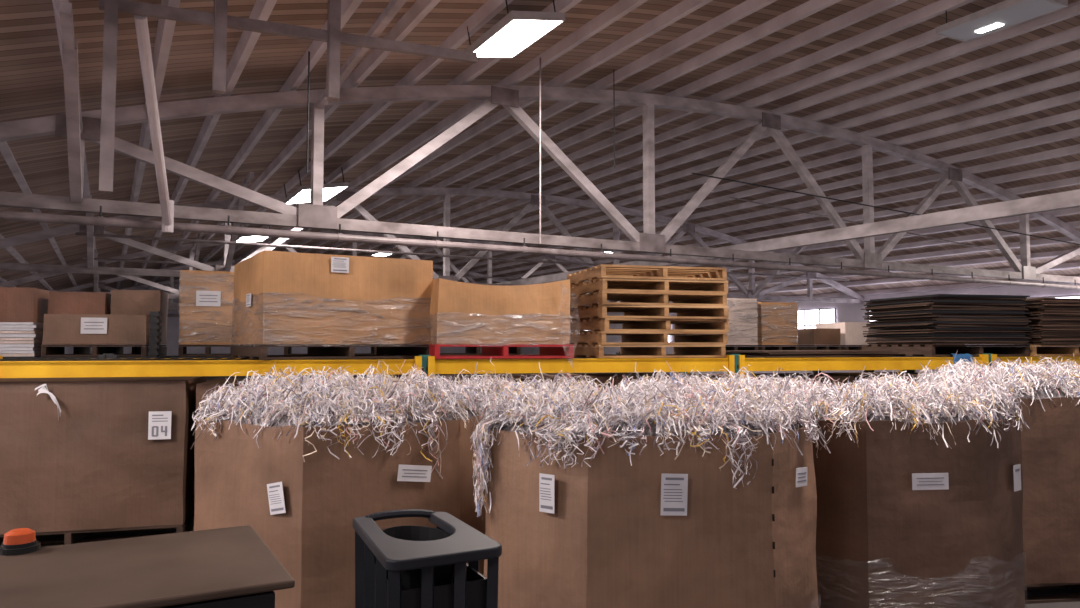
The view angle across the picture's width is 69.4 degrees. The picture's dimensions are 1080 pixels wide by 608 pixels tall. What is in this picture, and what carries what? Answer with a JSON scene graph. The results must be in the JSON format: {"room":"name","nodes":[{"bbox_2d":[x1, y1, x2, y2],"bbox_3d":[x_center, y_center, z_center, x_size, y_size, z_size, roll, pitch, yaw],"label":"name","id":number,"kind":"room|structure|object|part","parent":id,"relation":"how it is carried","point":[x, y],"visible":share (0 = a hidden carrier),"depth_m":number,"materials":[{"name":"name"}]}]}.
{"room":"waste facility","nodes":[
{"label":"waste facility","id":0,"kind":"room"},
{"bbox_2d":[49,283,480,355],"bbox_3d":[-15.636,1.281,49.995,27.280,6.214,0.001,2,-4,-29],"label":"wall","id":1,"kind":"structure","parent":0,"point":[173,323],"depth_m":46.76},
{"bbox_2d":[495,189,1079,284],"bbox_3d":[-1.659,-0.507,24.840,0.131,0.200,57.660,2,-4,-29],"label":"tie beam","id":2,"kind":"structure","parent":1,"relation":"attached to","point":[1068,199],"depth_m":11.87,"materials":[{"name":"white paint"}]},
{"bbox_2d":[0,0,1079,312],"bbox_3d":[-1.588,-1.840,24.951,27.148,2.670,57.661,2,-4,-29],"label":"roof purlins","id":3,"kind":"structure","parent":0,"point":[262,9],"depth_m":14.79,"materials":[{"name":"grey metal"}]},
{"bbox_2d":[110,279,179,316],"bbox_3d":[-12.985,-0.492,45.301,27.357,2.752,0.196,2,-4,-29],"label":"roof truss","id":4,"kind":"object","parent":3,"relation":"attached to","point":[175,280],"visible":0.06,"depth_m":41.33,"materials":[{"name":"paint"}]},
{"bbox_2d":[236,226,269,242],"bbox_3d":[-9.253,-2.273,25.050,1.011,0.564,1.920,2,-4,-29],"label":"ceiling light","id":5,"kind":"object","parent":3,"relation":"hanging from","point":[241,238],"visible":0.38,"depth_m":24.89,"materials":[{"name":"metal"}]},
{"bbox_2d":[58,258,506,309],"bbox_3d":[-8.687,-0.908,37.558,27.357,2.752,0.196,2,-4,-29],"label":"roof truss","id":6,"kind":"object","parent":3,"relation":"attached to","point":[101,284],"visible":0.1,"depth_m":33.51,"materials":[{"name":"paint"}]},
{"bbox_2d":[99,0,476,193],"bbox_3d":[-2.139,-1.888,7.211,3.414,2.041,0.147,2,-4,-29],"label":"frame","id":7,"kind":"object","parent":3,"relation":"attached to","point":[220,21],"visible":1,"depth_m":6.80,"materials":[{"name":"paint"}]},
{"bbox_2d":[0,15,1079,289],"bbox_3d":[0.880,-0.997,20.280,26.908,1.541,19.832,2,-4,-29],"label":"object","id":8,"kind":"object","parent":7,"relation":"hanging from","point":[167,225],"visible":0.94,"depth_m":10.65,"materials":[{"name":"paint"}]},
{"bbox_2d":[283,170,310,203],"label":"ceiling light","id":9,"kind":"object","parent":3,"relation":"hanging from","point":[301,194],"depth_m":17.26,"materials":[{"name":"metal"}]},
{"bbox_2d":[0,231,619,301],"bbox_3d":[-4.388,-1.325,29.815,27.357,2.752,0.196,2,-4,-29],"label":"roof truss","id":10,"kind":"object","parent":3,"relation":"attached to","point":[101,263],"visible":0.26,"depth_m":26.07,"materials":[{"name":"paint"}]},
{"bbox_2d":[323,167,349,200],"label":"ceiling light","id":11,"kind":"object","parent":3,"relation":"hanging from","point":[330,190],"depth_m":16.99,"materials":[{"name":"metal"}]},
{"bbox_2d":[371,246,392,255],"bbox_3d":[-7.083,-2.383,35.063,0.660,0.328,1.280,2,-4,-29],"label":"ceiling light","id":12,"kind":"object","parent":3,"relation":"hanging from","point":[373,254],"depth_m":35.04,"materials":[{"name":"white plastic"}]},
{"bbox_2d":[0,187,863,303],"bbox_3d":[-0.090,-1.742,22.072,27.357,2.752,0.198,2,-4,-29],"label":"roof truss","id":13,"kind":"object","parent":3,"relation":"attached to","point":[691,228],"visible":0.57,"depth_m":20.67,"materials":[{"name":"paint"}]},
{"bbox_2d":[59,0,805,301],"bbox_3d":[-0.469,-1.440,19.924,19.206,1.757,21.176,2,-4,-29],"label":"braces","id":14,"kind":"object","parent":13,"relation":"attached to","point":[74,125],"visible":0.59,"depth_m":8.11,"materials":[{"name":"white paint"}]},
{"bbox_2d":[464,0,565,57],"bbox_3d":[-0.335,-3.198,8.966,0.660,0.327,1.280,-10,2,-29],"label":"ceiling light","id":15,"kind":"object","parent":3,"relation":"hanging from","point":[517,31],"depth_m":8.78,"materials":[{"name":"white plastic"}]},
{"bbox_2d":[0,85,1079,283],"bbox_3d":[4.208,-2.158,14.329,27.357,2.752,0.196,2,-4,-29],"label":"roof truss","id":16,"kind":"object","parent":3,"relation":"attached to","point":[314,215],"visible":0.93,"depth_m":11.92,"materials":[{"name":"paint"}]},
{"bbox_2d":[592,249,621,253],"bbox_3d":[2.558,-2.078,30.460,0.683,0.431,1.280,2,-4,-29],"label":"ceiling light","id":17,"kind":"object","parent":3,"relation":"hanging from","point":[607,251],"visible":0.14,"depth_m":29.90,"materials":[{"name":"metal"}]},
{"bbox_2d":[306,51,1079,254],"bbox_3d":[4.280,-1.977,14.375,17.495,2.739,3.748,2,-4,-29],"label":"conduit","id":18,"kind":"object","parent":3,"relation":"attached to","point":[308,51],"visible":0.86,"depth_m":12.84,"materials":[{"name":"metal"}]},
{"bbox_2d":[935,0,1067,41],"bbox_3d":[5.782,-3.728,9.834,0.660,0.335,1.280,0,-3,-29],"label":"ceiling light","id":19,"kind":"object","parent":3,"relation":"hanging from","point":[1008,13],"depth_m":9.77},
{"bbox_2d":[0,0,1079,302],"bbox_3d":[-1.659,-1.959,24.918,27.280,2.623,57.660,2,-4,-29],"label":"ceiling","id":20,"kind":"structure","parent":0,"point":[31,68],"depth_m":13.27,"materials":[{"name":"paint"}]},
{"bbox_2d":[207,373,1079,607],"bbox_3d":[-1.659,3.079,24.647,27.590,0.100,57.660,2,-4,-29],"label":"floor","id":21,"kind":"structure","parent":0,"point":[1057,591],"depth_m":5.41,"materials":[{"name":"concrete"}]},
{"bbox_2d":[0,376,206,546],"bbox_3d":[-3.428,1.296,5.931,1.528,1.450,1.029,1,-3,-15],"label":"carton","id":22,"kind":"object","parent":21,"relation":"on","point":[117,462],"visible":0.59,"depth_m":5.53,"materials":[{"name":"brown cardboard"}]},
{"bbox_2d":[35,384,60,420],"bbox_3d":[-3.411,0.685,5.406,0.173,0.263,0.036,1,-3,-11],"label":"paper scrap","id":23,"kind":"object","parent":22,"relation":"in","point":[43,389],"visible":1,"depth_m":5.40,"materials":[{"name":"white paper"}]},
{"bbox_2d":[0,525,294,607],"bbox_3d":[-1.398,1.192,1.735,1.510,1.206,0.679,2,-4,-29],"label":"table","id":24,"kind":"object","parent":21,"relation":"on","point":[229,567],"visible":1,"depth_m":1.89,"materials":[{"name":"paint"}]},
{"bbox_2d":[194,377,359,512],"bbox_3d":[-2.068,1.331,6.321,1.247,1.420,0.972,1,-3,-15],"label":"carton","id":25,"kind":"object","parent":21,"relation":"on","point":[201,388],"visible":0.04,"depth_m":5.78,"materials":[{"name":"brown cardboard"}]},
{"bbox_2d":[194,416,485,607],"bbox_3d":[-1.131,1.296,4.552,1.713,1.302,1.338,0,-3,0],"label":"box","id":26,"kind":"object","parent":21,"relation":"on","point":[303,512],"visible":0.55,"depth_m":4.03,"materials":[{"name":"brown cardboard"}]},
{"bbox_2d":[191,359,497,478],"bbox_3d":[-1.113,0.644,4.634,1.754,0.640,1.385,1,-3,-25],"label":"heap","id":27,"kind":"object","parent":26,"relation":"in","point":[331,400],"visible":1,"depth_m":4.22,"materials":[{"name":"white paper"}]},
{"bbox_2d":[353,509,501,607],"bbox_3d":[-0.375,1.274,2.480,0.359,1.121,0.611,1,-3,-23],"label":"trash can","id":28,"kind":"object","parent":21,"relation":"on","point":[406,566],"visible":1,"depth_m":2.34,"materials":[{"name":"plastic"}]},
{"bbox_3d":[-0.493,0.748,2.758,0.264,0.041,0.028,1,-3,-18],"label":"handle","id":29,"kind":"part","parent":28,"relation":"part of","materials":[{"name":"plastic"}]},
{"bbox_2d":[353,512,501,570],"bbox_3d":[-0.375,0.748,2.508,0.359,0.032,0.611,1,-3,-23],"label":"lid","id":30,"kind":"object","parent":28,"relation":"on","point":[462,544],"depth_m":2.36,"materials":[{"name":"plastic"}]},
{"bbox_2d":[3,352,873,381],"bbox_3d":[-0.088,1.360,8.810,13.850,1.630,1.180,1,-3,-15],"label":"rack","id":31,"kind":"object","parent":21,"relation":"on","point":[106,355],"visible":0.02,"depth_m":7.29,"materials":[{"name":"metal"}]},
{"bbox_2d":[0,322,44,356],"bbox_3d":[-4.874,0.333,7.296,0.384,0.316,0.316,1,-3,-15],"label":"paper stack","id":32,"kind":"object","parent":31,"relation":"on","point":[17,339],"visible":0.82,"depth_m":7.17,"materials":[{"name":"paper"}]},
{"bbox_2d":[0,287,51,350],"bbox_3d":[-5.435,0.180,7.668,0.979,0.665,0.540,1,-3,-15],"label":"carton","id":33,"kind":"object","parent":31,"relation":"on","point":[17,304],"visible":0.49,"depth_m":7.53,"materials":[{"name":"brown cardboard"}]},
{"bbox_2d":[48,292,113,353],"bbox_3d":[-4.650,0.209,7.931,0.520,0.635,0.418,1,-3,-15],"label":"carton","id":34,"kind":"object","parent":31,"relation":"on","point":[59,302],"visible":0.38,"depth_m":7.76,"materials":[{"name":"brown cardboard"}]},
{"bbox_2d":[41,314,149,356],"bbox_3d":[-4.218,0.306,7.512,0.893,0.395,0.550,1,-3,-15],"label":"carton","id":35,"kind":"object","parent":31,"relation":"on","point":[58,328],"visible":0.78,"depth_m":7.27,"materials":[{"name":"brown cardboard"}]},
{"bbox_2d":[111,290,167,355],"bbox_3d":[-4.141,0.202,8.072,0.479,0.665,0.429,1,-3,-15],"label":"carton","id":36,"kind":"object","parent":31,"relation":"on","point":[123,302],"visible":0.52,"depth_m":7.90,"materials":[{"name":"brown cardboard"}]},
{"bbox_2d":[178,270,234,355],"bbox_3d":[-3.393,0.112,7.987,0.561,0.835,0.865,1,-3,-22],"label":"carton","id":37,"kind":"object","parent":31,"relation":"on","point":[206,297],"visible":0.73,"depth_m":7.61,"materials":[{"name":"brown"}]},
{"bbox_2d":[284,347,376,354],"bbox_3d":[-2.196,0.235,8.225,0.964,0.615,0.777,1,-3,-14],"label":"pallet","id":38,"kind":"object","parent":31,"relation":"on","point":[287,350],"visible":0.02,"depth_m":7.98,"materials":[{"name":"grey"}]},
{"bbox_2d":[428,344,520,354],"bbox_3d":[-0.744,0.305,8.609,0.928,0.515,0.732,1,-3,-15],"label":"carton","id":39,"kind":"object","parent":31,"relation":"on","point":[468,350],"visible":0.07,"depth_m":8.43,"materials":[{"name":"brown cardboard"}]},
{"bbox_2d":[704,298,757,354],"bbox_3d":[2.185,0.278,9.401,0.621,0.655,0.750,1,-3,-14],"label":"carton","id":40,"kind":"object","parent":31,"relation":"on","point":[743,321],"visible":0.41,"depth_m":9.08,"materials":[{"name":"grey cardboard"}]},
{"bbox_2d":[757,302,798,349],"bbox_3d":[2.740,0.306,9.545,0.540,0.615,0.745,1,-3,-14],"label":"carton","id":41,"kind":"object","parent":31,"relation":"on","point":[777,325],"visible":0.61,"depth_m":9.21,"materials":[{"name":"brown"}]},
{"bbox_2d":[797,328,840,349],"bbox_3d":[3.459,0.474,9.887,0.402,0.315,0.618,1,-3,-15],"label":"carton","id":42,"kind":"object","parent":31,"relation":"on","point":[813,336],"visible":0.73,"depth_m":9.62,"materials":[{"name":"brown cardboard"}]},
{"bbox_2d":[816,322,875,349],"bbox_3d":[3.924,0.441,10.014,0.472,0.395,0.612,1,-3,-15],"label":"carton","id":43,"kind":"object","parent":31,"relation":"on","point":[851,333],"visible":0.57,"depth_m":9.72,"materials":[{"name":"beige cardboard"}]},
{"bbox_2d":[876,342,964,344],"bbox_3d":[4.926,0.443,10.233,0.950,0.415,0.765,1,-3,-15],"label":"carton","id":44,"kind":"object","parent":31,"relation":"on","point":[876,342],"visible":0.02,"depth_m":9.92,"materials":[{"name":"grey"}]},
{"bbox_2d":[435,374,577,385],"bbox_3d":[-0.387,1.351,6.783,1.240,1.430,0.953,1,-3,-15],"label":"carton","id":45,"kind":"object","parent":21,"relation":"on","point":[460,377],"visible":0.03,"depth_m":6.69,"materials":[{"name":"brown cardboard"}]},
{"bbox_2d":[0,353,1079,378],"bbox_3d":[1.216,1.273,7.191,11.550,1.630,1.180,1,-3,-15],"label":"rack","id":46,"kind":"object","parent":21,"relation":"on","point":[44,367],"visible":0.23,"depth_m":6.20,"materials":[{"name":"yellow metal"}]},
{"bbox_2d":[148,311,161,356],"bbox_3d":[-3.564,0.279,7.225,0.090,0.420,0.065,0,-3,0],"label":"post","id":47,"kind":"object","parent":46,"relation":"attached to","point":[154,334],"visible":1,"depth_m":7.20,"materials":[{"name":"grey metal"}]},
{"bbox_2d":[231,250,432,359],"bbox_3d":[-1.796,0.053,6.665,1.412,0.810,1.320,2,-4,-32],"label":"carton","id":48,"kind":"object","parent":46,"relation":"on","point":[329,305],"visible":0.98,"depth_m":6.12,"materials":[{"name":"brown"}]},
{"bbox_2d":[429,278,573,358],"bbox_3d":[-0.366,0.177,6.668,1.202,0.804,1.087,1,-3,-15],"label":"carton","id":49,"kind":"object","parent":46,"relation":"on","point":[494,319],"visible":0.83,"depth_m":6.27,"materials":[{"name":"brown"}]},
{"bbox_2d":[567,264,728,357],"bbox_3d":[0.947,0.093,7.150,1.219,0.783,1.036,1,-3,-16],"label":"pallet stack","id":50,"kind":"object","parent":46,"relation":"on","point":[698,295],"visible":0.94,"depth_m":6.83,"materials":[{"name":"brown wood"}]},
{"bbox_2d":[726,350,898,357],"bbox_3d":[2.519,0.478,7.560,1.412,0.061,1.056,1,-3,-15],"label":"flattened cardboard","id":51,"kind":"object","parent":46,"relation":"on","point":[748,353],"visible":0.82,"depth_m":7.14,"materials":[{"name":"brown cardboard"}]},
{"bbox_2d":[861,294,1033,356],"bbox_3d":[4.115,0.232,7.966,1.222,0.593,1.064,1,-3,-15],"label":"flattened cardboard","id":52,"kind":"object","parent":46,"relation":"on","point":[903,325],"visible":1,"depth_m":7.56,"materials":[{"name":"brown cardboard"}]},
{"bbox_2d":[947,353,972,363],"bbox_3d":[3.995,0.528,7.417,0.224,0.122,0.090,1,-3,-15],"label":"plastic sheet","id":53,"kind":"object","parent":52,"relation":"hanging from","point":[967,356],"visible":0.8,"depth_m":7.39,"materials":[{"name":"blue plastic"}]},
{"bbox_2d":[996,298,1079,355],"bbox_3d":[5.257,0.257,8.276,1.110,0.576,1.057,1,-3,-15],"label":"flattened cardboard","id":54,"kind":"object","parent":46,"relation":"on","point":[1055,322],"visible":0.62,"depth_m":7.76,"materials":[{"name":"brown cardboard"}]},
{"bbox_2d":[559,372,717,392],"bbox_3d":[0.873,1.365,7.121,1.246,1.440,0.950,1,-3,-15],"label":"carton","id":55,"kind":"object","parent":21,"relation":"on","point":[602,377],"visible":0.03,"depth_m":6.87,"materials":[{"name":"brown cardboard"}]},
{"bbox_2d":[483,426,817,607],"bbox_3d":[0.551,1.254,3.934,1.714,1.319,1.330,0,-3,0],"label":"box","id":56,"kind":"object","parent":21,"relation":"on","point":[657,531],"visible":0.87,"depth_m":3.37,"materials":[{"name":"cardboard"}]},
{"bbox_2d":[470,361,826,518],"bbox_3d":[0.558,0.653,3.949,1.819,0.730,1.349,0,-3,-3],"label":"heap","id":57,"kind":"object","parent":56,"relation":"in","point":[567,413],"visible":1,"depth_m":3.52,"materials":[{"name":"white paper"}]},
{"bbox_2d":[706,373,853,385],"bbox_3d":[2.224,1.394,7.478,1.244,1.420,0.949,1,-3,-15],"label":"carton","id":58,"kind":"object","parent":21,"relation":"on","point":[782,375],"visible":0.02,"depth_m":7.21,"materials":[{"name":"brown cardboard"}]},
{"bbox_2d":[809,372,935,385],"bbox_3d":[3.478,1.412,7.818,1.239,1.420,0.948,1,-3,-15],"label":"carton","id":59,"kind":"object","parent":21,"relation":"on","point":[855,374],"visible":0.02,"depth_m":7.67,"materials":[{"name":"brown cardboard"}]},
{"bbox_2d":[812,414,1024,607],"bbox_3d":[2.155,1.288,4.553,1.435,1.316,1.130,0,-3,0],"label":"box","id":60,"kind":"object","parent":21,"relation":"on","point":[909,520],"visible":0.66,"depth_m":4.09,"materials":[{"name":"cardboard"}]},
{"bbox_2d":[785,360,1029,452],"bbox_3d":[2.149,0.579,4.578,1.511,0.493,1.216,0,-3,0],"label":"heap","id":61,"kind":"object","parent":60,"relation":"in","point":[955,398],"visible":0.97,"depth_m":4.26,"materials":[{"name":"white paper"}]},
{"bbox_2d":[1011,397,1079,603],"bbox_3d":[3.742,1.332,5.797,1.734,1.362,1.288,0,-3,0],"label":"box","id":62,"kind":"object","parent":21,"relation":"on","point":[1050,448],"visible":0.23,"depth_m":5.19,"materials":[{"name":"cardboard"}]},
{"bbox_2d":[912,351,1079,410],"bbox_3d":[3.738,0.608,5.875,1.800,0.512,1.346,0,-3,-7],"label":"heap","id":63,"kind":"object","parent":62,"relation":"in","point":[1033,381],"visible":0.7,"depth_m":5.42,"materials":[{"name":"white paper"}]},
{"bbox_3d":[1.343,1.362,5.604,1.626,1.282,1.083,0,-3,0],"label":"box","id":64,"kind":"object","parent":21,"relation":"on","visible":0},
{"bbox_2d":[614,364,836,395],"bbox_3d":[1.334,0.661,5.691,1.755,0.456,1.141,0,-3,-6],"label":"heap","id":65,"kind":"object","parent":64,"relation":"on","point":[747,380],"visible":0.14,"depth_m":5.49,"materials":[{"name":"white paper"}]},
{"bbox_3d":[-0.105,1.361,5.535,1.096,1.276,0.725,0,-3,0],"label":"box","id":66,"kind":"object","parent":21,"relation":"on","visible":0},
{"bbox_2d":[466,360,600,409],"bbox_3d":[-0.096,0.624,5.573,1.197,0.487,0.752,0,-3,-5],"label":"heap","id":67,"kind":"object","parent":66,"relation":"on","point":[493,384],"visible":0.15,"depth_m":5.45,"materials":[{"name":"white paper"}]},
{"bbox_2d":[521,282,1079,373],"bbox_3d":[10.325,1.508,31.384,0.154,3.760,57.660,2,-4,-29],"label":"wall","id":68,"kind":"structure","parent":0,"point":[846,312],"depth_m":28.85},
{"bbox_2d":[798,308,836,328],"bbox_3d":[10.680,0.843,30.551,0.076,1.310,2.300,2,-4,-29],"label":"window","id":69,"kind":"structure","parent":68,"relation":"in","point":[808,319],"depth_m":30.47,"materials":[{"name":"white glass"}]},
{"bbox_2d":[1027,295,1079,298],"bbox_3d":[15.188,0.406,22.429,0.076,1.310,2.300,2,-4,-29],"label":"window","id":70,"kind":"structure","parent":68,"relation":"in","point":[1064,296],"depth_m":22.60,"materials":[{"name":"white glass"}]}
]}

